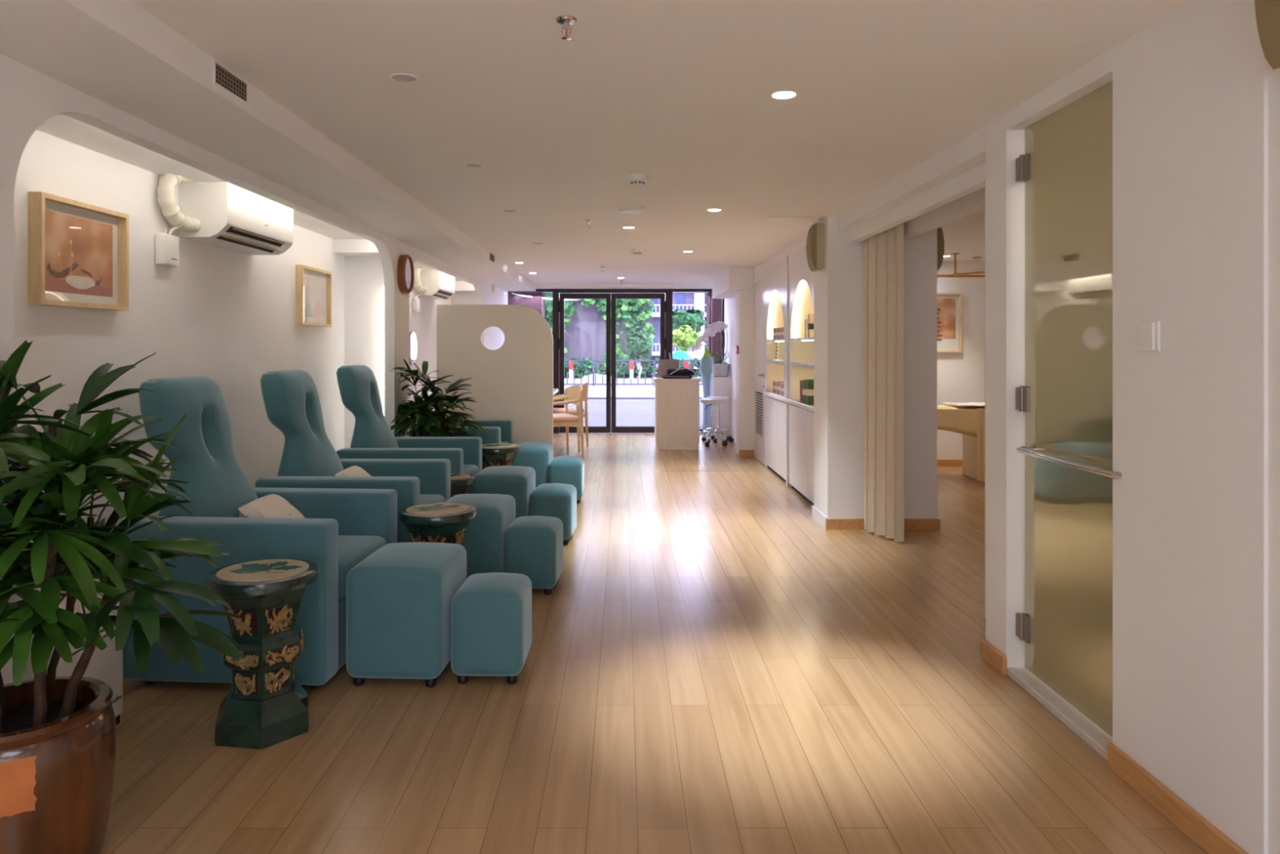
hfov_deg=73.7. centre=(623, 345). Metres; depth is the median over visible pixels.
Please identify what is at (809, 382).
product box
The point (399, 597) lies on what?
ottoman
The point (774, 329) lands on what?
product box
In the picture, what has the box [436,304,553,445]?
partition wall
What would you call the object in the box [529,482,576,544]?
footstool
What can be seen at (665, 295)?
door
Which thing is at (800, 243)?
trim
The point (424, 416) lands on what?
potted palm
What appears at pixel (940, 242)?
wall speaker
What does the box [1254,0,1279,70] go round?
wall speaker
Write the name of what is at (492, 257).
grille
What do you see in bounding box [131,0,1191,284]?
ceiling
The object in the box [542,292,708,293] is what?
lamp
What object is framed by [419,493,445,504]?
seat cushion
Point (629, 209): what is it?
ceiling disc
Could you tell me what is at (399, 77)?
recessed light
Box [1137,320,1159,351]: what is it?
light switch
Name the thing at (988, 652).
baseboard
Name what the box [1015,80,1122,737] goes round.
door
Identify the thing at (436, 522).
garden stool
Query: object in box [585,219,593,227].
sprinkler
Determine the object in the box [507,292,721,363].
wall
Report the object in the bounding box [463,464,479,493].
seat cushion
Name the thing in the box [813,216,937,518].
wall column
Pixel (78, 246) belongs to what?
print
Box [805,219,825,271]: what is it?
wall speaker
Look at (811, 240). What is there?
grille
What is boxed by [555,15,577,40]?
sprinkler
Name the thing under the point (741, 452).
baseboard
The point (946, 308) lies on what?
print
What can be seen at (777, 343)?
stand
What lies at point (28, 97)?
wall
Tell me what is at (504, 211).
recessed light
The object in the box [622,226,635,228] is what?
recessed light
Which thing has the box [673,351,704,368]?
parked car
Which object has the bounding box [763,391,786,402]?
countertop
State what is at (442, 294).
air vent
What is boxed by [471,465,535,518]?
ottoman
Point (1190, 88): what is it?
wall
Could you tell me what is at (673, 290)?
window
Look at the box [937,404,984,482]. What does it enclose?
desk
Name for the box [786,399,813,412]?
countertop
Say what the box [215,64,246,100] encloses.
grille
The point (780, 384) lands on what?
product box
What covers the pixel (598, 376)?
car
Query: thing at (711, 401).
stool
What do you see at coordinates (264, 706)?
garden stool
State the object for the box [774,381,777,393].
product box
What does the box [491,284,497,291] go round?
fixture
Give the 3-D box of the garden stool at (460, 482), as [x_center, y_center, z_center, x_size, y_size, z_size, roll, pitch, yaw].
[-1.080,1.051,5.255,0.327,0.498,0.327,0,0,-8]
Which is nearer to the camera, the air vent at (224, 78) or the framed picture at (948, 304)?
the air vent at (224, 78)
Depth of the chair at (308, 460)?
4.49 m
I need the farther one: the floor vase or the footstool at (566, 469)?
the floor vase
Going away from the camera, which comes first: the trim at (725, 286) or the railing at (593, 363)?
the trim at (725, 286)
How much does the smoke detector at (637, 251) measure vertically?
0.060 m
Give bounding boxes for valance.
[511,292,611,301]
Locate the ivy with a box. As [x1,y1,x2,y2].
[544,293,655,377]
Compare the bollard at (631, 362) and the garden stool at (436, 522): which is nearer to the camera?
the garden stool at (436, 522)
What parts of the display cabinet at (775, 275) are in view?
door, panel, door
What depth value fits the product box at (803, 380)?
7.23 m
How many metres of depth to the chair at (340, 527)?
3.34 m
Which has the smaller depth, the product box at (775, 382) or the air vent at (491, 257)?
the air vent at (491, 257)
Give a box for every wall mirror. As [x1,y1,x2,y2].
[396,254,413,293]
[409,330,417,364]
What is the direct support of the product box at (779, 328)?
on the display cabinet at (775, 275)
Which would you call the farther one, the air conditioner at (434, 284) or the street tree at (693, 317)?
the street tree at (693, 317)
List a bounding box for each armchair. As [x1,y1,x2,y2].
[553,382,588,451]
[553,385,584,459]
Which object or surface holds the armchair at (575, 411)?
on the floor
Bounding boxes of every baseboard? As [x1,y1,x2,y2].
[738,449,754,456]
[811,505,827,528]
[826,517,940,529]
[937,459,962,466]
[980,638,1007,675]
[1107,742,1248,853]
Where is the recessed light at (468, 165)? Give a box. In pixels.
[463,163,483,167]
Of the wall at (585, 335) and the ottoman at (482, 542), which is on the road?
the wall at (585, 335)
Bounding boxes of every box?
[155,226,179,266]
[412,294,420,312]
[773,328,775,339]
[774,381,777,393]
[775,328,777,338]
[777,327,780,338]
[777,381,783,394]
[779,382,782,395]
[780,327,782,338]
[782,382,783,395]
[800,380,802,402]
[802,379,805,403]
[804,319,808,337]
[805,378,813,404]
[808,313,813,337]
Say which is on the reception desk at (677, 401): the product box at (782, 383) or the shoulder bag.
the shoulder bag
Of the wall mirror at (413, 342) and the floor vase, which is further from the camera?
the floor vase
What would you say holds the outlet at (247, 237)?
attached to the air conditioner at (224, 215)
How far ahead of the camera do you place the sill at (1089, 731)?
2.98 m
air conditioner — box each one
[156,173,293,254]
[413,267,454,299]
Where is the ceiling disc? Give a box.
[618,205,646,213]
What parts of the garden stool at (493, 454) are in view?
openwork panel, openwork panel, seat, openwork panel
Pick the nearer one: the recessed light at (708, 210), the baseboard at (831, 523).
the recessed light at (708, 210)
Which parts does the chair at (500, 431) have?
armrest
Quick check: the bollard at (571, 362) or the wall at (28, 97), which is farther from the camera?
the bollard at (571, 362)
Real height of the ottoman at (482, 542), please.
0.480 m
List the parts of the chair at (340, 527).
backrest, armrest, armrest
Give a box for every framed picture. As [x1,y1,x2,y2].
[27,191,128,310]
[295,264,331,326]
[937,293,961,351]
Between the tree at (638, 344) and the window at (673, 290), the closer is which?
the window at (673, 290)
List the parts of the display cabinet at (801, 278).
door, panel, door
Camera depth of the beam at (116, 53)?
2.95 m
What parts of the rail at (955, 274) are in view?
rail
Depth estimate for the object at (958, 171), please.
4.46 m
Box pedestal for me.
[710,375,731,439]
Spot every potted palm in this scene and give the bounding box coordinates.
[0,340,245,853]
[390,356,490,436]
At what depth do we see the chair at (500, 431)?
7.51 m
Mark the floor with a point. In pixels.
(710, 666)
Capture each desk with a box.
[653,377,701,449]
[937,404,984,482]
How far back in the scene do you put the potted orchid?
11.95 m
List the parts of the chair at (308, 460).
backrest, armrest, armrest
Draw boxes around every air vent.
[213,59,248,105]
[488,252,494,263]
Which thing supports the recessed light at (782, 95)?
in the ceiling
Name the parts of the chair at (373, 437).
backrest, armrest, armrest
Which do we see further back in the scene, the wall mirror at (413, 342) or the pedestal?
the pedestal
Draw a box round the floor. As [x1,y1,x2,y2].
[100,433,1208,853]
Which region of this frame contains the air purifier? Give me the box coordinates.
[13,540,123,724]
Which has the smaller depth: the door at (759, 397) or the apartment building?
the door at (759, 397)
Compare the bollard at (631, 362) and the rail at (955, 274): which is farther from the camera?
the bollard at (631, 362)
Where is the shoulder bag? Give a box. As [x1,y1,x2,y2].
[662,367,697,378]
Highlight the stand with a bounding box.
[773,342,779,359]
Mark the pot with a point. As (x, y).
(58, 756)
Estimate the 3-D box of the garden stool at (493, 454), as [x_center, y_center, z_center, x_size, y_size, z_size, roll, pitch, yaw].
[-0.965,1.029,6.500,0.355,0.541,0.355,0,0,13]
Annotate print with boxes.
[44,209,112,297]
[303,275,324,318]
[937,298,955,346]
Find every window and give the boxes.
[507,288,552,292]
[672,288,724,433]
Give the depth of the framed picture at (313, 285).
5.85 m
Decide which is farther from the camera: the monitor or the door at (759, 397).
the monitor
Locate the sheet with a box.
[977,408,984,481]
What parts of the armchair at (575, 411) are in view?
armrest, seat, leg, backrest, leg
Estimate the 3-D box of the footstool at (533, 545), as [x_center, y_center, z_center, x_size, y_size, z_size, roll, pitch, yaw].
[-0.485,1.113,4.600,0.280,0.375,0.340,0,0,4]
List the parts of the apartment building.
balustrade, balustrade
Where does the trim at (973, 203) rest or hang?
attached to the wall at (960, 375)
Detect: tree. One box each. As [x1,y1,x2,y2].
[625,326,654,377]
[672,308,706,352]
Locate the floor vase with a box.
[699,346,714,435]
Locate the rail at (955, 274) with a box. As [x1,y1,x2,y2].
[937,253,984,277]
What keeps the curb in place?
on the road
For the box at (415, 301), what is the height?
0.190 m
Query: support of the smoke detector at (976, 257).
attached to the ceiling
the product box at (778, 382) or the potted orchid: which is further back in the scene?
the potted orchid
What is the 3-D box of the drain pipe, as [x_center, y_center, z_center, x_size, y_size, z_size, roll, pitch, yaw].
[1.330,0.225,13.200,0.038,2.150,0.040,0,0,0]
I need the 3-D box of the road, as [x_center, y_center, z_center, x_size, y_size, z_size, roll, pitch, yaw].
[0.000,1.370,55.501,80.000,0.100,68.999,0,0,0]
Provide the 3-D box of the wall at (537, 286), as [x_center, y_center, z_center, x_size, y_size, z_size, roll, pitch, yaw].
[-0.350,0.190,12.750,3.900,2.220,0.140,0,0,0]
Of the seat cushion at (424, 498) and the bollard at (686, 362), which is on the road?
the bollard at (686, 362)
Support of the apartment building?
on the road
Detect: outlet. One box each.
[216,226,284,253]
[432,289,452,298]
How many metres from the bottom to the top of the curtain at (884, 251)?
2.135 m
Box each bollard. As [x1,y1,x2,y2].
[568,360,573,379]
[629,360,633,379]
[684,360,688,368]
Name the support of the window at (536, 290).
in the wall at (537, 286)
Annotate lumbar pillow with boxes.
[238,493,305,518]
[334,465,372,476]
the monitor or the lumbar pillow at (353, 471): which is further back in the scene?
the monitor
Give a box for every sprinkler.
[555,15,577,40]
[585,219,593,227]
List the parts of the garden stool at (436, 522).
openwork panel, seat, openwork panel, openwork panel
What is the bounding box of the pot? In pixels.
[0,675,116,853]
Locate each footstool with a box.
[450,572,532,684]
[502,515,563,595]
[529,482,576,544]
[548,455,584,503]
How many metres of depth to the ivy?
35.52 m
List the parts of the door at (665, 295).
handle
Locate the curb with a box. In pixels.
[587,396,703,399]
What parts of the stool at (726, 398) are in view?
leg, seat, leg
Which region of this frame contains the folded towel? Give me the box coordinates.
[942,402,984,406]
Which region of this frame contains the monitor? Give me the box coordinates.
[656,359,678,377]
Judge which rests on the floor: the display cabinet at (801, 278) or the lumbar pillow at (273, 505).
the display cabinet at (801, 278)
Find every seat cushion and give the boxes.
[337,534,386,598]
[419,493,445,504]
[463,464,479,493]
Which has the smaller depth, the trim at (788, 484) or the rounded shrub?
the trim at (788, 484)
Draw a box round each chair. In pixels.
[123,376,397,688]
[254,369,450,542]
[336,364,482,493]
[409,419,512,444]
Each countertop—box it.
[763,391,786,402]
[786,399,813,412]
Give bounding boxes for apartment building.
[652,293,706,364]
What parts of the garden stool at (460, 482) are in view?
openwork panel, seat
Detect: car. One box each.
[582,373,611,379]
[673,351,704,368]
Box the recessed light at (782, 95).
[770,90,797,99]
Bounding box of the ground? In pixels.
[559,399,702,433]
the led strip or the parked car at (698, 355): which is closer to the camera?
the led strip
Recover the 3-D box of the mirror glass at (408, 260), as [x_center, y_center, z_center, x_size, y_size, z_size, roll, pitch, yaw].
[-1.684,-0.559,6.655,0.002,0.267,0.267,0,0,0]
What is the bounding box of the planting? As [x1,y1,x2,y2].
[564,356,701,377]
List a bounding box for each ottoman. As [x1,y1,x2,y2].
[346,542,466,687]
[444,493,515,577]
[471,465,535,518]
[512,441,553,488]
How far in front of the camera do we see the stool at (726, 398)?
11.60 m
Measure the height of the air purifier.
0.650 m
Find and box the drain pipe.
[708,292,711,355]
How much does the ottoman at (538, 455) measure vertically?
0.480 m
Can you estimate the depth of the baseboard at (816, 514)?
6.24 m
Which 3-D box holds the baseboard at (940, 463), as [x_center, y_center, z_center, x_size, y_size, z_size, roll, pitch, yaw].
[3.460,1.262,9.190,2.480,0.075,0.019,0,0,0]
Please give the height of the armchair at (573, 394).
0.840 m
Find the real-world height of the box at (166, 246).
0.190 m
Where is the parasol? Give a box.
[672,349,691,366]
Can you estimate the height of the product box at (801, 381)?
0.190 m
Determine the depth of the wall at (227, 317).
4.22 m
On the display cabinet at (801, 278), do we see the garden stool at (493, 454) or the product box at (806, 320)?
the product box at (806, 320)
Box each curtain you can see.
[864,222,904,541]
[984,186,985,617]
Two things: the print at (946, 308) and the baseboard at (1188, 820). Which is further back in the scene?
the print at (946, 308)
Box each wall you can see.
[0,53,507,684]
[13,113,476,537]
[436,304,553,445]
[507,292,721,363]
[535,284,711,288]
[544,298,652,377]
[724,262,764,449]
[937,260,984,459]
[985,0,1279,853]
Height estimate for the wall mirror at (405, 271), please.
0.304 m
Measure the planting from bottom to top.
0.962 m
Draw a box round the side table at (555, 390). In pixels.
[553,388,558,394]
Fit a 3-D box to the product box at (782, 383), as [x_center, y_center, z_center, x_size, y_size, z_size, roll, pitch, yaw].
[1.590,0.428,8.365,0.072,0.120,0.092,0,0,0]
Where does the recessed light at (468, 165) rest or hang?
in the ceiling
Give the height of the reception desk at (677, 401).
0.885 m
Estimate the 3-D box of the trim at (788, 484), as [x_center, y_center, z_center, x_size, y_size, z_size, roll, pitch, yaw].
[1.684,0.235,7.870,0.372,2.130,0.056,0,0,0]
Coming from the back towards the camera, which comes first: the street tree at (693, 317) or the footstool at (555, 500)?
the street tree at (693, 317)
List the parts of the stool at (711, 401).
seat, leg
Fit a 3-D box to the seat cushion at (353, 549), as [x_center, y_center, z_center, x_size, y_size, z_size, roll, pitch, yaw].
[-1.378,0.922,3.606,0.612,0.151,0.528,0,0,4]
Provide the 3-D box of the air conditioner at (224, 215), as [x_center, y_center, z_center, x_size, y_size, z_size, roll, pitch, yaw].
[-2.029,-0.706,4.414,0.242,0.363,1.053,0,0,0]
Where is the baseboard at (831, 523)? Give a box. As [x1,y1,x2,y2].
[826,517,940,529]
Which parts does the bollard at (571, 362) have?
post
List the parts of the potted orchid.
stem, stem, stem, pot, stem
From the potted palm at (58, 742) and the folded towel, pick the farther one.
the folded towel
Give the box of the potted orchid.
[692,320,729,377]
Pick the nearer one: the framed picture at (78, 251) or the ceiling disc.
the framed picture at (78, 251)
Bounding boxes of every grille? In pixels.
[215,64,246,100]
[490,253,494,262]
[755,389,763,439]
[805,222,817,271]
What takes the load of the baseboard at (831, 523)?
attached to the wall column at (839, 286)
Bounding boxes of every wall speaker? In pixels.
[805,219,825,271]
[937,226,944,270]
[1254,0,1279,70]
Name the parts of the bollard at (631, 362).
post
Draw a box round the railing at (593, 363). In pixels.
[564,360,702,386]
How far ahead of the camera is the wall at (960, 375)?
9.20 m
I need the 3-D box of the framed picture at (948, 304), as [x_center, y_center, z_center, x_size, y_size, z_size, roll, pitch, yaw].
[3.360,-0.250,9.182,0.540,0.638,0.035,0,0,0]
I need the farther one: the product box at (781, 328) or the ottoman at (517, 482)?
the product box at (781, 328)
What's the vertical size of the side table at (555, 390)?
0.735 m
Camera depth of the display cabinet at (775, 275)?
8.81 m
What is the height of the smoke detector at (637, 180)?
0.060 m
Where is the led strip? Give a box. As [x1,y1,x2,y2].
[382,285,384,414]
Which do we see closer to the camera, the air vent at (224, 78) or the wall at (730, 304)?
the air vent at (224, 78)
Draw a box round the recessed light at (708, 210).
[706,208,721,211]
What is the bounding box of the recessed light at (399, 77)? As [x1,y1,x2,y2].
[389,73,418,83]
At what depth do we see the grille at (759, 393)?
9.54 m
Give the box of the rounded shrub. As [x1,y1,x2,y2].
[672,324,701,353]
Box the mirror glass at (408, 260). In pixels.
[405,257,412,290]
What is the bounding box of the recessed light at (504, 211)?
[502,209,516,212]
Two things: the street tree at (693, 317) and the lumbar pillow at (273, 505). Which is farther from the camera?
the street tree at (693, 317)
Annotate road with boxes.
[564,364,703,396]
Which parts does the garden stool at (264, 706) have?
openwork panel, openwork panel, openwork panel, openwork panel, openwork panel, seat, stem, openwork panel, openwork panel, openwork panel, openwork panel, openwork panel, openwork panel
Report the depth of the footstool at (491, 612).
3.25 m
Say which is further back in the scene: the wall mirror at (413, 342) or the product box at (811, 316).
the wall mirror at (413, 342)
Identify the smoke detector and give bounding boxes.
[626,173,648,186]
[631,248,644,255]
[971,254,982,260]
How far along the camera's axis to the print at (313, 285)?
5.88 m
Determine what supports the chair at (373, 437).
on the floor
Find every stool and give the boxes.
[204,558,319,749]
[398,502,476,564]
[450,472,475,497]
[482,443,520,469]
[698,397,727,446]
[701,395,733,442]
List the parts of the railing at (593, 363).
post, post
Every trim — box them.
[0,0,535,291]
[655,447,754,471]
[711,267,754,298]
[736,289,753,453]
[764,234,807,268]
[786,255,791,487]
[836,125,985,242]
[904,187,984,240]
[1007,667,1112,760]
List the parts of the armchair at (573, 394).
armrest, seat, seat frame, leg, armrest, backrest, leg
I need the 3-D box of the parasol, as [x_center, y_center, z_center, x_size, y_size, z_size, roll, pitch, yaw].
[2.493,0.745,38.000,1.016,1.150,1.016,0,0,22]
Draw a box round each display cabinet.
[763,257,786,482]
[786,245,813,505]
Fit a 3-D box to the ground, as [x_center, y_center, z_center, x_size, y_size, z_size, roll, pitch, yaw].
[0.000,1.365,16.835,80.000,0.110,8.330,0,0,0]
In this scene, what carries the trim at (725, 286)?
attached to the wall at (730, 304)
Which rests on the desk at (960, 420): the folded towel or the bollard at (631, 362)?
the folded towel
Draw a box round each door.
[552,288,672,433]
[754,277,767,465]
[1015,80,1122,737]
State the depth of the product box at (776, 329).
8.66 m

